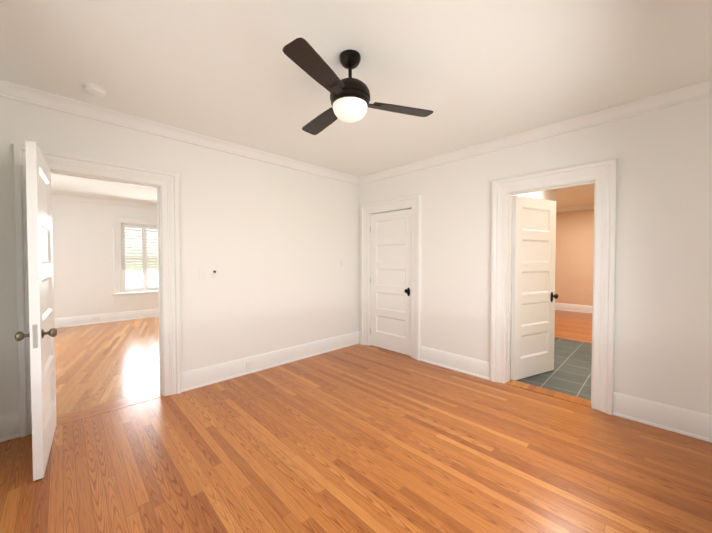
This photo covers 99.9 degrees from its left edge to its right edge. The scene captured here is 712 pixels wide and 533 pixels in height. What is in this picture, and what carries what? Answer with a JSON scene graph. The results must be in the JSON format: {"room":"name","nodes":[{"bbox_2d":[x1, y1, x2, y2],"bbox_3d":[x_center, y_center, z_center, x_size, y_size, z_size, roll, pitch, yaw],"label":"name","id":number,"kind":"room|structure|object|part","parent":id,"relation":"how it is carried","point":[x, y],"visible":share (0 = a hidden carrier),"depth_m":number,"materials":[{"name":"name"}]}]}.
{"room":"empty bedroom","nodes":[
{"label":"empty bedroom","id":0,"kind":"room"},
{"bbox_2d":[52,199,158,317],"bbox_3d":[-5.211,-0.118,6.555,4.880,2.600,0.140,-1,2,-44],"label":"wall","id":1,"kind":"structure","parent":0,"point":[83,271],"depth_m":6.15,"materials":[{"name":"paint"}]},
{"bbox_2d":[52,193,156,208],"bbox_3d":[-5.139,-1.368,6.448,4.410,0.096,0.075,-1,2,-44],"label":"crown molding","id":2,"kind":"structure","parent":1,"relation":"attached to","point":[97,200],"depth_m":6.23,"materials":[{"name":"paint"}]},
{"bbox_2d":[54,308,158,327],"bbox_3d":[-5.155,1.088,6.517,4.530,0.190,0.030,-1,2,-44],"label":"baseboard","id":3,"kind":"structure","parent":1,"relation":"attached to","point":[88,319],"depth_m":6.34,"materials":[{"name":"paint"}]},
{"bbox_2d":[112,216,158,300],"bbox_3d":[-4.938,-0.186,6.961,1.440,2.120,0.440,-1,2,-44],"label":"window","id":4,"kind":"structure","parent":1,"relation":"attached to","point":[135,265],"depth_m":6.74,"materials":[{"name":"paint"}]},
{"bbox_2d":[0,97,358,414],"bbox_3d":[-1.394,-0.051,3.450,4.180,2.600,0.140,-1,2,-44],"label":"wall","id":5,"kind":"structure","parent":0,"point":[272,245],"depth_m":3.35,"materials":[{"name":"paint"}]},
{"bbox_2d":[15,140,56,480],"bbox_3d":[-2.157,0.265,2.066,0.179,2.010,0.774,-1,2,-41],"label":"door","id":6,"kind":"structure","parent":5,"relation":"in","point":[40,278],"depth_m":1.81,"materials":[{"name":"paint"}]},
{"bbox_3d":[-1.988,0.414,1.789,0.068,0.057,0.057,-1,2,-41],"label":"knob","id":7,"kind":"part","parent":6,"relation":"part of","materials":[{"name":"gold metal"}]},
{"bbox_2d":[32,324,37,347],"bbox_3d":[-1.903,0.415,1.776,0.020,0.140,0.002,-1,2,-40],"label":"door latch plate","id":8,"kind":"object","parent":6,"relation":"attached to","point":[35,337],"visible":1,"depth_m":1.78,"materials":[{"name":"paint"}]},
{"bbox_3d":[-1.904,0.413,1.862,0.068,0.057,0.057,-1,2,-41],"label":"knob","id":9,"kind":"part","parent":6,"relation":"part of","materials":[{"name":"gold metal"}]},
{"bbox_2d":[13,143,180,437],"bbox_3d":[-2.184,0.178,2.647,1.072,2.176,0.187,-1,2,-44],"label":"door frame","id":10,"kind":"structure","parent":5,"relation":"attached to","point":[167,182],"depth_m":2.69,"materials":[{"name":"paint"}]},
{"bbox_2d":[0,80,359,184],"bbox_3d":[-1.318,-1.301,3.346,3.900,0.096,0.075,-1,2,-44],"label":"crown molding","id":11,"kind":"structure","parent":5,"relation":"attached to","point":[8,90],"depth_m":2.75,"materials":[{"name":"paint"}]},
{"bbox_2d":[212,270,216,278],"bbox_3d":[-1.521,0.084,3.218,0.045,0.100,0.018,-1,2,-44],"label":"light switch","id":12,"kind":"object","parent":5,"relation":"attached to","point":[214,275],"visible":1,"depth_m":3.21,"materials":[{"name":"white plastic"}]},
{"bbox_2d":[246,361,251,370],"bbox_3d":[-1.243,1.163,3.493,0.070,0.110,0.010,-1,2,-44],"label":"electrical outlet","id":13,"kind":"object","parent":5,"relation":"attached to","point":[249,366],"visible":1,"depth_m":3.49,"materials":[{"name":"white plastic"}]},
{"bbox_2d":[181,331,360,391],"bbox_3d":[-0.832,1.145,3.870,2.544,0.190,0.084,-1,2,-44],"label":"baseboard","id":14,"kind":"structure","parent":5,"relation":"attached to","point":[202,377],"depth_m":3.61,"materials":[{"name":"paint"}]},
{"bbox_2d":[0,317,711,532],"bbox_3d":[-2.115,1.296,3.521,5.010,0.102,8.850,-1,2,-44],"label":"floor","id":15,"kind":"structure","parent":0,"point":[357,438],"depth_m":2.02,"materials":[{"name":"brown wood"}]},
{"bbox_2d":[0,0,711,204],"bbox_3d":[-2.090,-1.402,3.488,5.080,0.100,8.850,-1,2,-44],"label":"ceiling","id":16,"kind":"structure","parent":0,"point":[468,73],"depth_m":1.95,"materials":[{"name":"paint"}]},
{"bbox_2d":[82,83,105,96],"bbox_3d":[-1.943,-1.304,2.226,0.136,0.043,0.136,-1,2,-44],"label":"smoke detector","id":17,"kind":"object","parent":16,"relation":"attached to","point":[95,90],"visible":1,"depth_m":2.20,"materials":[{"name":"white plastic"}]},
{"bbox_2d":[282,37,432,134],"bbox_3d":[-0.140,-1.122,1.971,1.084,0.395,0.879,-1,2,-44],"label":"ceiling fan","id":18,"kind":"object","parent":16,"relation":"hanging from","point":[350,98],"visible":1,"depth_m":1.80,"materials":[{"name":"brown metal"}]},
{"bbox_3d":[-0.193,-1.035,1.590,0.127,0.027,0.472,1,1,28],"label":"blade","id":19,"kind":"part","parent":18,"relation":"part of","materials":[{"name":"brown wood"}]},
{"bbox_3d":[-0.237,-1.048,2.158,0.127,0.027,0.472,-1,2,-36],"label":"blade","id":20,"kind":"part","parent":18,"relation":"part of","materials":[{"name":"brown wood"}]},
{"bbox_3d":[-0.037,-1.206,1.884,0.040,0.105,0.040,-1,2,-44],"label":"rod","id":21,"kind":"part","parent":18,"relation":"part of","materials":[{"name":"brown metal"}]},
{"bbox_3d":[-0.037,-1.084,1.887,0.254,0.148,0.254,-1,2,-44],"label":"motor","id":22,"kind":"part","parent":18,"relation":"part of","materials":[{"name":"brown metal"}]},
{"bbox_3d":[-0.037,-0.971,1.889,0.220,0.095,0.220,-1,2,-44],"label":"globe","id":23,"kind":"part","parent":18,"relation":"part of","materials":[{"name":"white glass"}]},
{"bbox_3d":[0.283,-1.044,1.989,0.472,0.027,0.127,0,1,-17],"label":"blade","id":24,"kind":"part","parent":18,"relation":"part of","materials":[{"name":"brown wood"}]},
{"bbox_2d":[510,189,555,364],"bbox_3d":[2.508,-0.161,4.389,2.710,2.780,0.140,-1,2,-44],"label":"wall","id":25,"kind":"structure","parent":0,"point":[548,195],"depth_m":4.58,"materials":[{"name":"white paint"}]},
{"bbox_2d":[359,97,711,414],"bbox_3d":[1.435,-0.141,3.449,0.140,2.780,3.820,-1,2,-44],"label":"wall","id":26,"kind":"structure","parent":0,"point":[663,318],"depth_m":2.48,"materials":[{"name":"paint"}]},
{"bbox_2d":[370,209,411,355],"bbox_3d":[0.485,0.217,4.340,0.112,2.010,0.784,-1,2,-44],"label":"closet door","id":27,"kind":"structure","parent":26,"relation":"in","point":[391,269],"depth_m":4.33,"materials":[{"name":"paint"}]},
{"bbox_2d":[361,195,420,360],"bbox_3d":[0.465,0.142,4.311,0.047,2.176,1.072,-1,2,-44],"label":"trim","id":28,"kind":"structure","parent":26,"relation":"attached to","point":[414,202],"depth_m":4.05,"materials":[{"name":"paint"}]},
{"bbox_2d":[419,346,489,379],"bbox_3d":[1.167,1.150,3.628,0.030,0.190,0.918,-1,2,-44],"label":"baseboard","id":29,"kind":"structure","parent":26,"relation":"attached to","point":[468,365],"depth_m":3.59,"materials":[{"name":"paint"}]},
{"bbox_2d":[510,196,557,380],"bbox_3d":[2.034,0.236,3.422,0.734,2.010,0.179,-1,1,-26],"label":"bathroom door","id":30,"kind":"structure","parent":26,"relation":"in","point":[534,296],"depth_m":3.39,"materials":[{"name":"paint"}]},
{"bbox_2d":[360,80,707,184],"bbox_3d":[1.306,-1.303,3.403,0.075,0.096,3.510,-1,2,-44],"label":"crown molding","id":31,"kind":"structure","parent":26,"relation":"attached to","point":[664,100],"depth_m":2.76,"materials":[{"name":"paint"}]},
{"bbox_2d":[505,379,590,406],"bbox_3d":[1.909,1.256,2.999,0.155,0.006,0.730,-1,2,-44],"label":"threshold","id":32,"kind":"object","parent":26,"relation":"attached to","point":[562,396],"depth_m":2.96,"materials":[{"name":"brown wood"}]},
{"bbox_2d":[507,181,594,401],"bbox_3d":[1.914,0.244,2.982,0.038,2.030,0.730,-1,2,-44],"label":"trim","id":33,"kind":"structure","parent":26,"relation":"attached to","point":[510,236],"depth_m":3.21,"materials":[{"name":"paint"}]},
{"bbox_2d":[490,158,616,414],"bbox_3d":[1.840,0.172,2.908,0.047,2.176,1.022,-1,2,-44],"label":"door frame","id":34,"kind":"structure","parent":26,"relation":"attached to","point":[603,174],"depth_m":2.64,"materials":[{"name":"paint"}]},
{"bbox_2d":[612,392,711,441],"bbox_3d":[2.398,1.177,2.373,0.030,0.190,0.554,-1,2,-44],"label":"baseboard","id":35,"kind":"structure","parent":26,"relation":"attached to","point":[691,423],"depth_m":2.35,"materials":[{"name":"paint"}]},
{"bbox_2d":[708,79,711,96],"bbox_3d":[1.205,-1.246,0.774,3.900,0.096,0.075,-1,2,-44],"label":"crown molding","id":36,"kind":"structure","parent":26,"relation":"attached to","point":[709,81],"depth_m":2.15,"materials":[{"name":"paint"}]},
{"bbox_2d":[510,337,591,399],"bbox_3d":[2.720,1.289,4.012,2.580,0.096,2.780,-1,2,-44],"label":"floor","id":37,"kind":"structure","parent":0,"point":[570,374],"depth_m":3.53,"materials":[{"name":"tile"}]},
{"bbox_2d":[554,310,591,342],"bbox_3d":[4.886,1.242,6.137,3.490,0.100,2.780,-1,2,-44],"label":"floor","id":38,"kind":"structure","parent":0,"point":[571,325],"depth_m":6.01,"materials":[{"name":"brown wood"}]},
{"bbox_2d":[555,209,593,305],"bbox_3d":[6.082,-0.223,7.278,0.140,2.780,2.780,-1,2,-44],"label":"wall","id":39,"kind":"structure","parent":0,"point":[574,257],"depth_m":7.67,"materials":[{"name":"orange paint"}]},
{"bbox_2d":[555,303,591,312],"bbox_3d":[6.025,1.073,7.243,0.030,0.190,2.430,-1,2,-44],"label":"baseboard","id":40,"kind":"structure","parent":39,"relation":"attached to","point":[574,307],"depth_m":7.67,"materials":[{"name":"paint"}]},
{"bbox_2d":[556,205,593,211],"bbox_3d":[6.008,-1.463,7.173,0.075,0.096,2.310,-1,2,-44],"label":"crown molding","id":41,"kind":"structure","parent":39,"relation":"attached to","point":[575,208],"depth_m":7.57,"materials":[{"name":"paint"}]},
{"bbox_2d":[556,184,594,207],"bbox_3d":[3.990,-1.519,5.199,6.000,0.100,2.780,-1,2,-44],"label":"ceiling","id":42,"kind":"structure","parent":0,"point":[582,195],"depth_m":6.39,"materials":[{"name":"paint"}]}
]}

